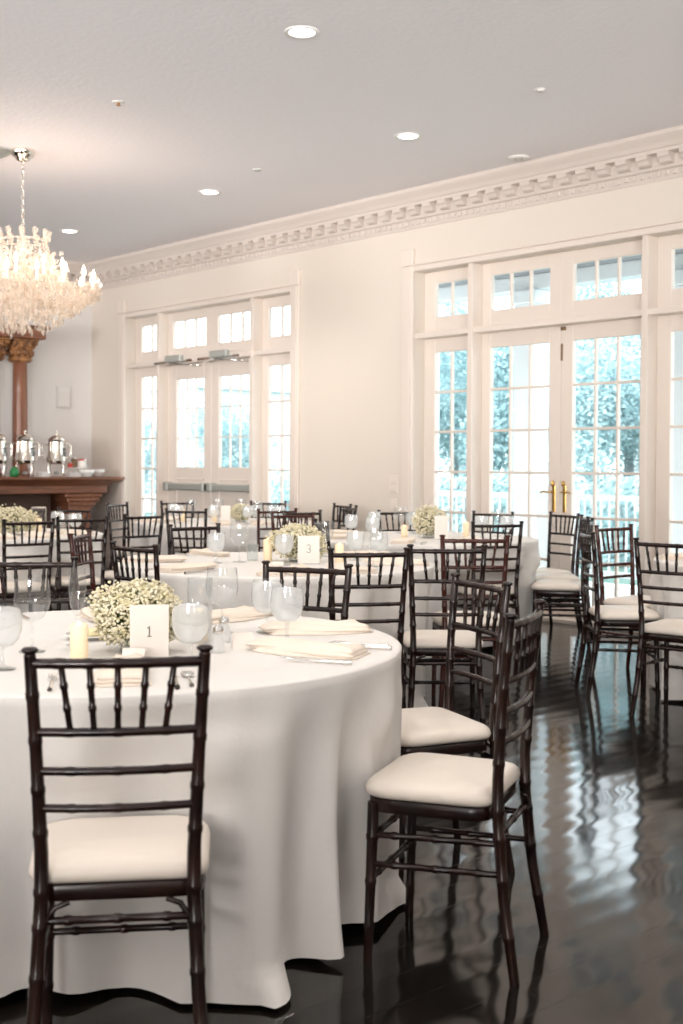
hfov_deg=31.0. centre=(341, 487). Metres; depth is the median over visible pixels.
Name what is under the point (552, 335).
door
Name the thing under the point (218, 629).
salt shaker
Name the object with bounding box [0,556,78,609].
chair
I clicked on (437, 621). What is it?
cushion
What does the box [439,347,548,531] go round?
tree
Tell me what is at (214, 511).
pillar candle
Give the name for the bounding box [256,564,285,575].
folded napkin
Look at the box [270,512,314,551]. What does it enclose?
chair
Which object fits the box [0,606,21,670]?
water goblet
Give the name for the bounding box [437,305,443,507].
porch column
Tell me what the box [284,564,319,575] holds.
folded napkin
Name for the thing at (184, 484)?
door
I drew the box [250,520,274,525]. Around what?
folded napkin
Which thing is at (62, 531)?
folded napkin
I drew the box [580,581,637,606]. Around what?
porch deck
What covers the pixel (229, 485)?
door
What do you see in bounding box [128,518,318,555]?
tablecloth
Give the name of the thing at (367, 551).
folded napkin
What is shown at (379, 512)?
chair
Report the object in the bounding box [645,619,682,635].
cushion
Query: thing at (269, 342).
window
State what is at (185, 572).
knife
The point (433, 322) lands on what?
window
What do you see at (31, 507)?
photo frame
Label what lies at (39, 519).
pillar candle
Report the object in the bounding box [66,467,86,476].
cake stand
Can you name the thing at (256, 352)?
trim
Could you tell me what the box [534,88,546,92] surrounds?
sprinkler head
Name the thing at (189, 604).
water goblet
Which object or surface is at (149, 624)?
table number card
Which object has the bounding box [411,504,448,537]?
centrepiece
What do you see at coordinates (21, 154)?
chandelier
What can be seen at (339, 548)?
pillar candle
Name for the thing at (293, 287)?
trim
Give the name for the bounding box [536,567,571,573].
cushion
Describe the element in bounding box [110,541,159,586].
chair
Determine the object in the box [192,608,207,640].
pillar candle
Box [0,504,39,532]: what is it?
centrepiece
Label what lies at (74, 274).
trim
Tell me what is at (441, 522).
table number card
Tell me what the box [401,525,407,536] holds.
pillar candle
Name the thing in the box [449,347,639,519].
tree
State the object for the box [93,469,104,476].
serving bowl
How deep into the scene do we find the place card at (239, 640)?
3.51 m
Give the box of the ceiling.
[0,0,682,262]
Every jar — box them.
[9,467,18,476]
[71,457,76,467]
[78,459,84,467]
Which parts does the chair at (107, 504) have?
post, rail, post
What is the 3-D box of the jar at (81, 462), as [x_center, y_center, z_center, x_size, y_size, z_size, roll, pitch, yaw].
[-3.114,-0.285,14.723,0.084,0.106,0.084,-1,1,-42]
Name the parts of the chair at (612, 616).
post, rail, rail, rail, rail, post, seat frame, leg, leg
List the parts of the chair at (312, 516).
post, rail, post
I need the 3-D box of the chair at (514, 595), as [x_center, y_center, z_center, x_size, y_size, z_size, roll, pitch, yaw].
[0.976,0.682,8.289,0.390,0.924,0.425,0,1,-16]
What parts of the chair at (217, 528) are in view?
post, rail, rail, post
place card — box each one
[122,648,145,656]
[232,632,253,648]
[271,562,283,565]
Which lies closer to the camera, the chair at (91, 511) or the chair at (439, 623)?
the chair at (439, 623)
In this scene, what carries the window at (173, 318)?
in the wall at (351, 292)
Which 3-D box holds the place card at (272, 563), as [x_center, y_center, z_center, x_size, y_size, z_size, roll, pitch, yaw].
[-0.317,0.391,6.093,0.060,0.045,0.026,0,1,-2]
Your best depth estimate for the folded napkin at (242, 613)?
4.14 m
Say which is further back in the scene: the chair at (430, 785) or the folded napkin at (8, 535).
the folded napkin at (8, 535)
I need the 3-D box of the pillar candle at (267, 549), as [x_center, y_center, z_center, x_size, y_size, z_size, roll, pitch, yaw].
[-0.401,0.340,6.683,0.048,0.126,0.048,-1,1,-42]
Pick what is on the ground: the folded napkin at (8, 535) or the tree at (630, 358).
the tree at (630, 358)
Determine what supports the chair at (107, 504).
on the floor
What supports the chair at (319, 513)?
on the floor
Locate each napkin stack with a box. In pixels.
[38,472,49,476]
[68,473,80,476]
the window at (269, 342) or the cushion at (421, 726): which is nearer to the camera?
the cushion at (421, 726)
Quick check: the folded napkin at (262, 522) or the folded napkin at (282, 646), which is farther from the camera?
the folded napkin at (262, 522)
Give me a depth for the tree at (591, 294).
36.06 m
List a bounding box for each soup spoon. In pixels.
[181,670,194,687]
[329,641,388,645]
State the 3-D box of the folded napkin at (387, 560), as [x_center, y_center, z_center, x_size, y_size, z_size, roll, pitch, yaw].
[0.287,0.391,6.493,0.344,0.036,0.144,0,1,8]
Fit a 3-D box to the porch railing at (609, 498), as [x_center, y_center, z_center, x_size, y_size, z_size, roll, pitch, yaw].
[2.880,0.534,13.449,0.100,0.890,1.760,-1,1,-42]
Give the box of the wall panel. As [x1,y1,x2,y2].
[57,386,70,407]
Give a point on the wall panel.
(63, 392)
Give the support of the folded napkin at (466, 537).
on the tablecloth at (529, 556)
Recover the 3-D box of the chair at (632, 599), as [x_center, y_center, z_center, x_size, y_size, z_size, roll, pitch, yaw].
[1.829,0.699,7.612,0.390,0.924,0.425,-1,1,-40]
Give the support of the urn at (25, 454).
on the fireplace mantel
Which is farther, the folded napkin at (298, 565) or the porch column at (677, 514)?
the porch column at (677, 514)
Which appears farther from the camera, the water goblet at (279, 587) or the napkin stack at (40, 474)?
the napkin stack at (40, 474)
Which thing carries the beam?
on the porch column at (521, 297)
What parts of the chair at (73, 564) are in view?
rail, rail, post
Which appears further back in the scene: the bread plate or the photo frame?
the photo frame
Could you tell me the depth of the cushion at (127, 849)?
2.57 m
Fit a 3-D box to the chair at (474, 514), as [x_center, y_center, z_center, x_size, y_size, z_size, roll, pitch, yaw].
[1.118,0.656,9.759,0.390,0.924,0.425,1,1,33]
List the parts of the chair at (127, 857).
post, leg, rail, rail, rail, rail, seat frame, post, leg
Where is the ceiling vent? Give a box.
[0,146,10,158]
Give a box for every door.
[154,354,211,517]
[197,349,249,517]
[480,326,561,613]
[559,318,641,618]
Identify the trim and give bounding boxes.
[0,252,90,291]
[86,125,682,291]
[118,269,300,560]
[127,298,289,517]
[401,219,682,528]
[416,235,682,595]
[542,616,638,632]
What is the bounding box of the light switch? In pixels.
[389,475,397,492]
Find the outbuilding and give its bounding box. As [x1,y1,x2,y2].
[144,365,289,512]
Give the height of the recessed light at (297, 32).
0.009 m
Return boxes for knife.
[14,609,29,618]
[169,672,179,689]
[175,552,194,555]
[184,570,217,573]
[364,645,391,650]
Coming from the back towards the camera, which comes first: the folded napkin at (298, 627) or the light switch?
the light switch
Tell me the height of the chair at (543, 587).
0.924 m
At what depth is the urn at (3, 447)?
13.93 m
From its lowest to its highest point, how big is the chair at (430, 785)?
0.924 m
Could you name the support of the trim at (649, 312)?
attached to the wall at (351, 292)
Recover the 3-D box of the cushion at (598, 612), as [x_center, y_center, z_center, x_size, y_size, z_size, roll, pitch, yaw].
[1.614,0.711,7.025,0.351,0.056,0.390,0,1,0]
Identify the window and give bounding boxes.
[135,367,155,521]
[136,316,155,362]
[168,307,211,356]
[212,301,249,351]
[262,353,289,516]
[263,295,289,349]
[423,335,467,531]
[425,267,467,331]
[482,252,561,325]
[562,240,641,317]
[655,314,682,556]
[657,233,682,306]
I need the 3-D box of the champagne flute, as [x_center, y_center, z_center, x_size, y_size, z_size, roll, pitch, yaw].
[-0.764,0.344,3.557,0.063,0.225,0.064,-1,1,-42]
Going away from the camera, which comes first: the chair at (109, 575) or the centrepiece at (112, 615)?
the centrepiece at (112, 615)
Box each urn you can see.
[0,433,12,476]
[10,430,39,476]
[42,431,71,475]
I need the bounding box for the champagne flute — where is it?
[66,569,85,645]
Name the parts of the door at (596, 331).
handle plate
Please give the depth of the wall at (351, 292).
11.93 m
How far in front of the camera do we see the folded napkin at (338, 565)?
5.97 m
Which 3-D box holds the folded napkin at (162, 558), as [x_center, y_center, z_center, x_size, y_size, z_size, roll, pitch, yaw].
[-1.001,0.382,6.601,0.344,0.036,0.144,0,1,0]
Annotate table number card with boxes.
[130,604,168,656]
[221,506,229,520]
[298,536,319,563]
[434,516,447,539]
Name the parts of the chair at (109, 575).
seat frame, post, rail, rail, rail, post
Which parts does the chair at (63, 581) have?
post, seat frame, rail, rail, rail, post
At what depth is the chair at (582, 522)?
9.17 m
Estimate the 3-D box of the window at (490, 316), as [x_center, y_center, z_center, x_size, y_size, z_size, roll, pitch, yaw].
[1.553,-1.677,10.549,0.050,0.560,0.874,-1,1,-42]
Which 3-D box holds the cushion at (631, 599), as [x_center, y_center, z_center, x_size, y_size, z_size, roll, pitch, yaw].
[1.853,0.702,7.584,0.390,0.056,0.351,-1,1,-40]
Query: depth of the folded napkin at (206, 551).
7.04 m
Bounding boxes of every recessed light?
[60,229,78,232]
[198,189,220,194]
[284,26,319,38]
[394,132,421,139]
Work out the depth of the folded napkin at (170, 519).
11.11 m
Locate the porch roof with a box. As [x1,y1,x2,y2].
[439,249,682,287]
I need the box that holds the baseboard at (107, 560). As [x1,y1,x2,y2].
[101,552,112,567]
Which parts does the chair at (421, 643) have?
leg, post, seat frame, rail, rail, rail, rail, leg, post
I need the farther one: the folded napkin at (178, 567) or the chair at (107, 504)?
the chair at (107, 504)
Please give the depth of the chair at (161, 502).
12.31 m
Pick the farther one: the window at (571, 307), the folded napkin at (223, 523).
the folded napkin at (223, 523)
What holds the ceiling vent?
in the ceiling
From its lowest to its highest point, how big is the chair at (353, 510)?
0.924 m
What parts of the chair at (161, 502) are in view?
post, rail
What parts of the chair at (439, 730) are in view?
leg, seat frame, post, rail, rail, rail, rail, post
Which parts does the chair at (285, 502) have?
post, rail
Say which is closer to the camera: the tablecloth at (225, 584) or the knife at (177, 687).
the knife at (177, 687)
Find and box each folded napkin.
[0,532,18,539]
[23,531,61,537]
[47,529,93,534]
[76,607,95,621]
[93,652,151,686]
[122,555,186,562]
[137,518,175,521]
[159,562,218,572]
[187,548,230,556]
[208,605,274,624]
[213,520,230,525]
[245,637,370,659]
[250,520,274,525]
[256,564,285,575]
[258,619,372,634]
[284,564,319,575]
[325,529,363,534]
[325,534,361,538]
[325,562,378,573]
[344,550,389,552]
[363,557,428,565]
[390,536,415,543]
[458,536,494,543]
[659,553,682,559]
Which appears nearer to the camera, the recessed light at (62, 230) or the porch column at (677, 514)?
the porch column at (677, 514)
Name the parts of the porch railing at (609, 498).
rail, rail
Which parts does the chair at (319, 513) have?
post, rail, post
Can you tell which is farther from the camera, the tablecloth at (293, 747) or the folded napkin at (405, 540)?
the folded napkin at (405, 540)
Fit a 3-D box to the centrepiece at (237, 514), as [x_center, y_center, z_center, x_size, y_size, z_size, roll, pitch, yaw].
[-0.907,0.232,11.159,0.206,0.175,0.194,1,1,18]
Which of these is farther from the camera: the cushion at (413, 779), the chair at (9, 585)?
the chair at (9, 585)
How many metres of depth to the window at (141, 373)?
15.00 m
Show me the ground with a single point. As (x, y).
(621, 569)
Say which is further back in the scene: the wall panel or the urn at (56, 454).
the wall panel
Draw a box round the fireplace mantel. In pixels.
[0,322,124,527]
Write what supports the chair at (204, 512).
on the floor
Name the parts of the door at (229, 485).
closer arm, panel moulding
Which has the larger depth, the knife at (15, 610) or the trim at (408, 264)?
the trim at (408, 264)
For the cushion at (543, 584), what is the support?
on the chair at (543, 587)
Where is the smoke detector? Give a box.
[507,155,529,160]
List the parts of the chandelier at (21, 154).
bulb, bulb, chain, crown, bulb, bulb, bulb, bulb, bulb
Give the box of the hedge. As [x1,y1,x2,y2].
[144,466,638,569]
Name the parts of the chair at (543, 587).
leg, seat frame, post, post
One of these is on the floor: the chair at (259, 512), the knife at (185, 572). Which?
the chair at (259, 512)
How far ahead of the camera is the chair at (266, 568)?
4.60 m
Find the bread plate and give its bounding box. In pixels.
[66,628,103,638]
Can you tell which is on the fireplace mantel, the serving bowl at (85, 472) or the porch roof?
the serving bowl at (85, 472)
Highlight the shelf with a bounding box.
[0,476,124,494]
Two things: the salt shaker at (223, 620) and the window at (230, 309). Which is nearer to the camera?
the salt shaker at (223, 620)
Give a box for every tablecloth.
[0,528,102,613]
[0,609,405,1008]
[113,552,434,707]
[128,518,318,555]
[320,531,539,657]
[649,556,682,699]
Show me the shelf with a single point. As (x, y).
(20, 485)
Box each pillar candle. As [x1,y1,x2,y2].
[35,518,41,531]
[70,622,87,658]
[180,509,184,521]
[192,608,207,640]
[212,508,216,521]
[263,539,271,560]
[335,543,343,562]
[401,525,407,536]
[463,522,468,536]
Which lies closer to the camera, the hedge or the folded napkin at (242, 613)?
the folded napkin at (242, 613)
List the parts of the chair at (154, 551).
post, rail, rail, post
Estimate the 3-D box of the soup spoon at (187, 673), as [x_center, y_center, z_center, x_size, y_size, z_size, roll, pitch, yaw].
[-0.369,0.463,2.978,0.034,0.014,0.183,0,1,-11]
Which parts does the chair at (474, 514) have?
post, rail, rail, post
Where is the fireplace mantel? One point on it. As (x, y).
(25, 491)
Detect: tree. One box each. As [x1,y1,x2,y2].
[144,412,155,497]
[180,394,284,483]
[439,301,513,501]
[439,303,631,509]
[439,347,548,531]
[506,335,640,545]
[576,280,640,511]
[577,283,639,347]
[621,335,640,442]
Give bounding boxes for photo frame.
[31,507,45,532]
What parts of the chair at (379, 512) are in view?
post, rail, rail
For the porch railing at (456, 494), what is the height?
0.890 m
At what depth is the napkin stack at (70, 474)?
14.51 m
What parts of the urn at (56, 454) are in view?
lid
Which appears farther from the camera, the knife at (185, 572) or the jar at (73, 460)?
the jar at (73, 460)
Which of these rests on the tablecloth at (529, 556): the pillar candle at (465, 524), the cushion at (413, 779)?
the pillar candle at (465, 524)
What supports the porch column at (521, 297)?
on the porch deck
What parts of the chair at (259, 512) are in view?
post, rail, rail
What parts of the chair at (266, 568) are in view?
post, rail, rail, post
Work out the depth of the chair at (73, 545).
6.64 m
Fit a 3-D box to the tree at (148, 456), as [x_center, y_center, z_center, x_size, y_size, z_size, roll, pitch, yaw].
[-4.940,-0.545,28.225,2.141,2.837,2.357,1,1,23]
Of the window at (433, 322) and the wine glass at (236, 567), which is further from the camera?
the window at (433, 322)
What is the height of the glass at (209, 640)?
0.190 m
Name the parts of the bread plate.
plate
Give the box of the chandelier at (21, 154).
[0,147,99,330]
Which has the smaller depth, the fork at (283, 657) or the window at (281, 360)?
the fork at (283, 657)
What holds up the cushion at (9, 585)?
on the chair at (9, 585)
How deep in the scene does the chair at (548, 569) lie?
9.68 m
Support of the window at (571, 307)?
in the wall at (351, 292)
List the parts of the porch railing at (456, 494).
rail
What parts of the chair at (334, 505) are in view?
post, post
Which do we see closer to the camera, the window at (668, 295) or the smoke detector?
the window at (668, 295)
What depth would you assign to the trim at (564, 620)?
10.04 m
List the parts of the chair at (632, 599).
post, rail, rail, rail, rail, post, leg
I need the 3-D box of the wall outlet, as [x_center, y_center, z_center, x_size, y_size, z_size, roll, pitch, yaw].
[0.487,0.165,11.522,0.011,0.110,0.080,-1,1,-42]
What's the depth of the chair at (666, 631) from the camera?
6.31 m
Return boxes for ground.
[144,480,637,585]
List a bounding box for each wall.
[0,282,91,475]
[92,177,682,551]
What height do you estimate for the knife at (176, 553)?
0.014 m
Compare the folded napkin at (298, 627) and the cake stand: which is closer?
the folded napkin at (298, 627)
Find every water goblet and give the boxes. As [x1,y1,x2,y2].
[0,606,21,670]
[171,602,209,648]
[251,579,282,632]
[270,587,303,622]
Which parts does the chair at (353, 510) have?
post, rail, post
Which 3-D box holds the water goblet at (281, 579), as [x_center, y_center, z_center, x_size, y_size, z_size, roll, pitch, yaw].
[-0.233,0.372,3.856,0.100,0.165,0.100,-1,1,-42]
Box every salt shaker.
[211,625,225,650]
[219,616,230,641]
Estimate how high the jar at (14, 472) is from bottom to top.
0.117 m
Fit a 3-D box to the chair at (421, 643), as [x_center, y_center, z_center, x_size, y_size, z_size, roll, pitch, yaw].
[0.482,0.722,5.882,0.390,0.924,0.425,0,1,-2]
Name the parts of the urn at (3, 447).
handle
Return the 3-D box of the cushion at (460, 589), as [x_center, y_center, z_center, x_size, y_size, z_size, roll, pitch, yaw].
[0.966,0.684,8.324,0.390,0.056,0.351,0,1,-16]
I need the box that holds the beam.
[439,253,682,304]
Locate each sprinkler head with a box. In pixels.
[112,100,124,105]
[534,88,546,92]
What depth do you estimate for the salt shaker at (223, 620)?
3.62 m
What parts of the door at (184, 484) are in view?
closer arm, panel moulding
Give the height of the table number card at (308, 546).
0.150 m
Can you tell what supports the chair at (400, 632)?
on the floor
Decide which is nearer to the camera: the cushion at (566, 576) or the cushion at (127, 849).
the cushion at (127, 849)
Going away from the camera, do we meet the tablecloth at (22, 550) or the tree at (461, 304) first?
the tablecloth at (22, 550)
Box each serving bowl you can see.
[79,469,94,476]
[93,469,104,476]
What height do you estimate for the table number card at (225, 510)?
0.160 m
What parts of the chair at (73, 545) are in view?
post, rail, rail, rail, rail, post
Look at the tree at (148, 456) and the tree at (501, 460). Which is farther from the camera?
the tree at (148, 456)
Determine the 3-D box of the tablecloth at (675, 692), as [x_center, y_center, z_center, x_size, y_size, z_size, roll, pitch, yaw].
[2.640,0.790,6.859,1.721,0.748,1.791,-1,1,-42]
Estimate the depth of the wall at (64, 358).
15.23 m
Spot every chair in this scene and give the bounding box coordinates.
[0,518,55,613]
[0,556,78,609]
[21,644,212,1023]
[44,516,108,610]
[57,507,94,529]
[67,530,96,609]
[105,513,164,591]
[106,502,129,587]
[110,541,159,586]
[160,500,193,517]
[164,508,207,554]
[168,523,220,554]
[250,501,286,518]
[257,508,297,551]
[262,560,353,619]
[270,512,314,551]
[282,510,321,526]
[313,518,330,552]
[327,547,410,708]
[331,503,352,529]
[337,505,357,529]
[363,599,548,986]
[377,510,419,530]
[398,573,514,883]
[403,544,487,724]
[431,535,510,707]
[457,521,523,651]
[472,510,514,534]
[531,518,594,654]
[535,514,590,639]
[536,511,579,630]
[574,529,660,697]
[594,524,650,681]
[629,537,682,716]
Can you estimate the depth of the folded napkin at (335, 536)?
8.71 m
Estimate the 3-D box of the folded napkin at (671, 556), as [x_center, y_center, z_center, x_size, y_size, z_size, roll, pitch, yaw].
[1.980,0.392,6.972,0.344,0.036,0.144,0,1,6]
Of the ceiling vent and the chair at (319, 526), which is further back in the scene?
the ceiling vent
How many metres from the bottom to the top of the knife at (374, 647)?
0.014 m
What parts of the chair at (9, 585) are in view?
post, seat frame, rail, rail, rail, rail, leg, post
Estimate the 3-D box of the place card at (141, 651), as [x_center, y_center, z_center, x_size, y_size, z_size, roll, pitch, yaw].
[-0.541,0.442,3.204,0.060,0.045,0.026,0,1,8]
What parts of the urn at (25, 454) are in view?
lid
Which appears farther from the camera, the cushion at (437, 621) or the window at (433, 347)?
the window at (433, 347)
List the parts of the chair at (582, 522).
post, post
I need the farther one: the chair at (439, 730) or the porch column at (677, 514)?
the porch column at (677, 514)
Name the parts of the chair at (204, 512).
post, rail, rail, rail, post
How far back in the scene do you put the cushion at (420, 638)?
5.76 m
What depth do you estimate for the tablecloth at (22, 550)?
8.60 m
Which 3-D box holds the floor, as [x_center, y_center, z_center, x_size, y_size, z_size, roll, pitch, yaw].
[-1.996,1.195,4.382,13.650,0.001,18.750,-1,1,-42]
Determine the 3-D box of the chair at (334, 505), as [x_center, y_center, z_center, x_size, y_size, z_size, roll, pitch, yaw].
[-0.155,0.616,11.616,0.425,0.924,0.390,0,1,-27]
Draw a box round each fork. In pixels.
[47,673,57,691]
[281,656,351,665]
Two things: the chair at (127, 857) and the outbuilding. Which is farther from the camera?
the outbuilding
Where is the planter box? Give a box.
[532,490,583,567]
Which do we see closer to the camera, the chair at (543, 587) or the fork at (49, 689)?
the fork at (49, 689)
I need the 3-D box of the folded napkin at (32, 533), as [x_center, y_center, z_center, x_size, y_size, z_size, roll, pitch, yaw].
[-2.155,0.337,8.760,0.344,0.036,0.144,1,1,40]
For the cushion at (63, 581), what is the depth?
8.62 m
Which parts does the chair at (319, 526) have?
rail, post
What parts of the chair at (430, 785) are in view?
leg, leg, seat frame, post, rail, rail, rail, rail, post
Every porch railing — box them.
[437,491,512,531]
[579,495,638,579]
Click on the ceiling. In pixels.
(213, 92)
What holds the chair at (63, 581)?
on the floor
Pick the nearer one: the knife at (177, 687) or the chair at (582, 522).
the knife at (177, 687)
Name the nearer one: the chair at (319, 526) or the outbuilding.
the chair at (319, 526)
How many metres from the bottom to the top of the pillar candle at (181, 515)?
0.116 m
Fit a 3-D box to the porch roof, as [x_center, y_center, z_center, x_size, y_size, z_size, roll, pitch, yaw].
[5.663,-2.370,8.371,3.058,0.130,17.000,-1,1,-42]
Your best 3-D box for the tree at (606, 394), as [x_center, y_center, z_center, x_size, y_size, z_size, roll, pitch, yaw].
[4.753,-0.954,21.234,5.207,4.018,3.122,0,1,-37]
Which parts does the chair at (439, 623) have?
leg, post, seat frame, rail, rail, rail, rail, leg, post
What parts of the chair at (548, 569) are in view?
post, rail, rail, rail, rail, post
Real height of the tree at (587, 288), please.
8.351 m
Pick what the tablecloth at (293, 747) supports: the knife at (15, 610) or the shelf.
the knife at (15, 610)
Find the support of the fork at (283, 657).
on the tablecloth at (293, 747)
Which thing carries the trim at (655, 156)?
attached to the wall at (351, 292)
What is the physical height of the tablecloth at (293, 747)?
0.748 m
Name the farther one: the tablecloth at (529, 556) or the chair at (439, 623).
the tablecloth at (529, 556)
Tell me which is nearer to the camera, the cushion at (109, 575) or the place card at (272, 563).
the place card at (272, 563)
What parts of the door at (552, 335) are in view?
handle plate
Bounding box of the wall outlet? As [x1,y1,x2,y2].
[391,499,396,510]
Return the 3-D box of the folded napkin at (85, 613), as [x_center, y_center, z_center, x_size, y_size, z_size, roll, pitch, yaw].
[-0.780,0.428,4.124,0.144,0.036,0.344,0,1,-25]
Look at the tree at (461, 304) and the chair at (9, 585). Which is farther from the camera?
the tree at (461, 304)
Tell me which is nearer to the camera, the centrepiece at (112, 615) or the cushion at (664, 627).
the centrepiece at (112, 615)
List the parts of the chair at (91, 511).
rail, rail, post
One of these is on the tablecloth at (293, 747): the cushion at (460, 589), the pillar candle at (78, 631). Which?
the pillar candle at (78, 631)
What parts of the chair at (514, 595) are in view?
post, seat frame, rail, rail, rail, rail, post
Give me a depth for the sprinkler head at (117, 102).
8.47 m
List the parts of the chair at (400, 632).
post, rail, rail, rail, rail, post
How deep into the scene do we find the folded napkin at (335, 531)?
9.23 m
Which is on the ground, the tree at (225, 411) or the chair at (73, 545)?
the tree at (225, 411)
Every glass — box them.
[187,578,212,643]
[206,567,238,633]
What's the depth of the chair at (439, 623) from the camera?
6.50 m
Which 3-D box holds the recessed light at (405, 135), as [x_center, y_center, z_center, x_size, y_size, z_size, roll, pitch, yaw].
[0.504,-2.657,9.317,0.208,0.009,0.208,-1,1,-42]
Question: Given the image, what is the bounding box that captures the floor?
[0,567,682,1023]
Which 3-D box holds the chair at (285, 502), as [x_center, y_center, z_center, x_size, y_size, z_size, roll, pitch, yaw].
[-0.741,0.601,12.231,0.390,0.924,0.425,0,1,0]
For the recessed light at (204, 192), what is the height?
0.009 m
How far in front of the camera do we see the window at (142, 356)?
14.95 m
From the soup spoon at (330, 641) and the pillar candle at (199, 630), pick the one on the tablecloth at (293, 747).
the soup spoon at (330, 641)
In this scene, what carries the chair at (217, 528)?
on the floor
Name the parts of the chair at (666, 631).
post, rail, rail, rail, rail, seat frame, leg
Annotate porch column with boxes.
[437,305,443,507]
[513,288,549,537]
[672,269,682,552]
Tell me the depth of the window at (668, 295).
9.45 m
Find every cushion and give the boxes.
[0,581,45,593]
[28,815,210,883]
[51,575,100,586]
[105,570,113,579]
[365,753,519,806]
[401,707,490,746]
[403,630,483,647]
[431,611,499,625]
[458,584,513,594]
[531,579,580,590]
[535,573,580,581]
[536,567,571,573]
[589,605,660,619]
[603,595,650,608]
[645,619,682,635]
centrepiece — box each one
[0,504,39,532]
[84,577,196,652]
[230,503,251,520]
[265,522,328,561]
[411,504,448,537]
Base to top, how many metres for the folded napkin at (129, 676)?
0.036 m

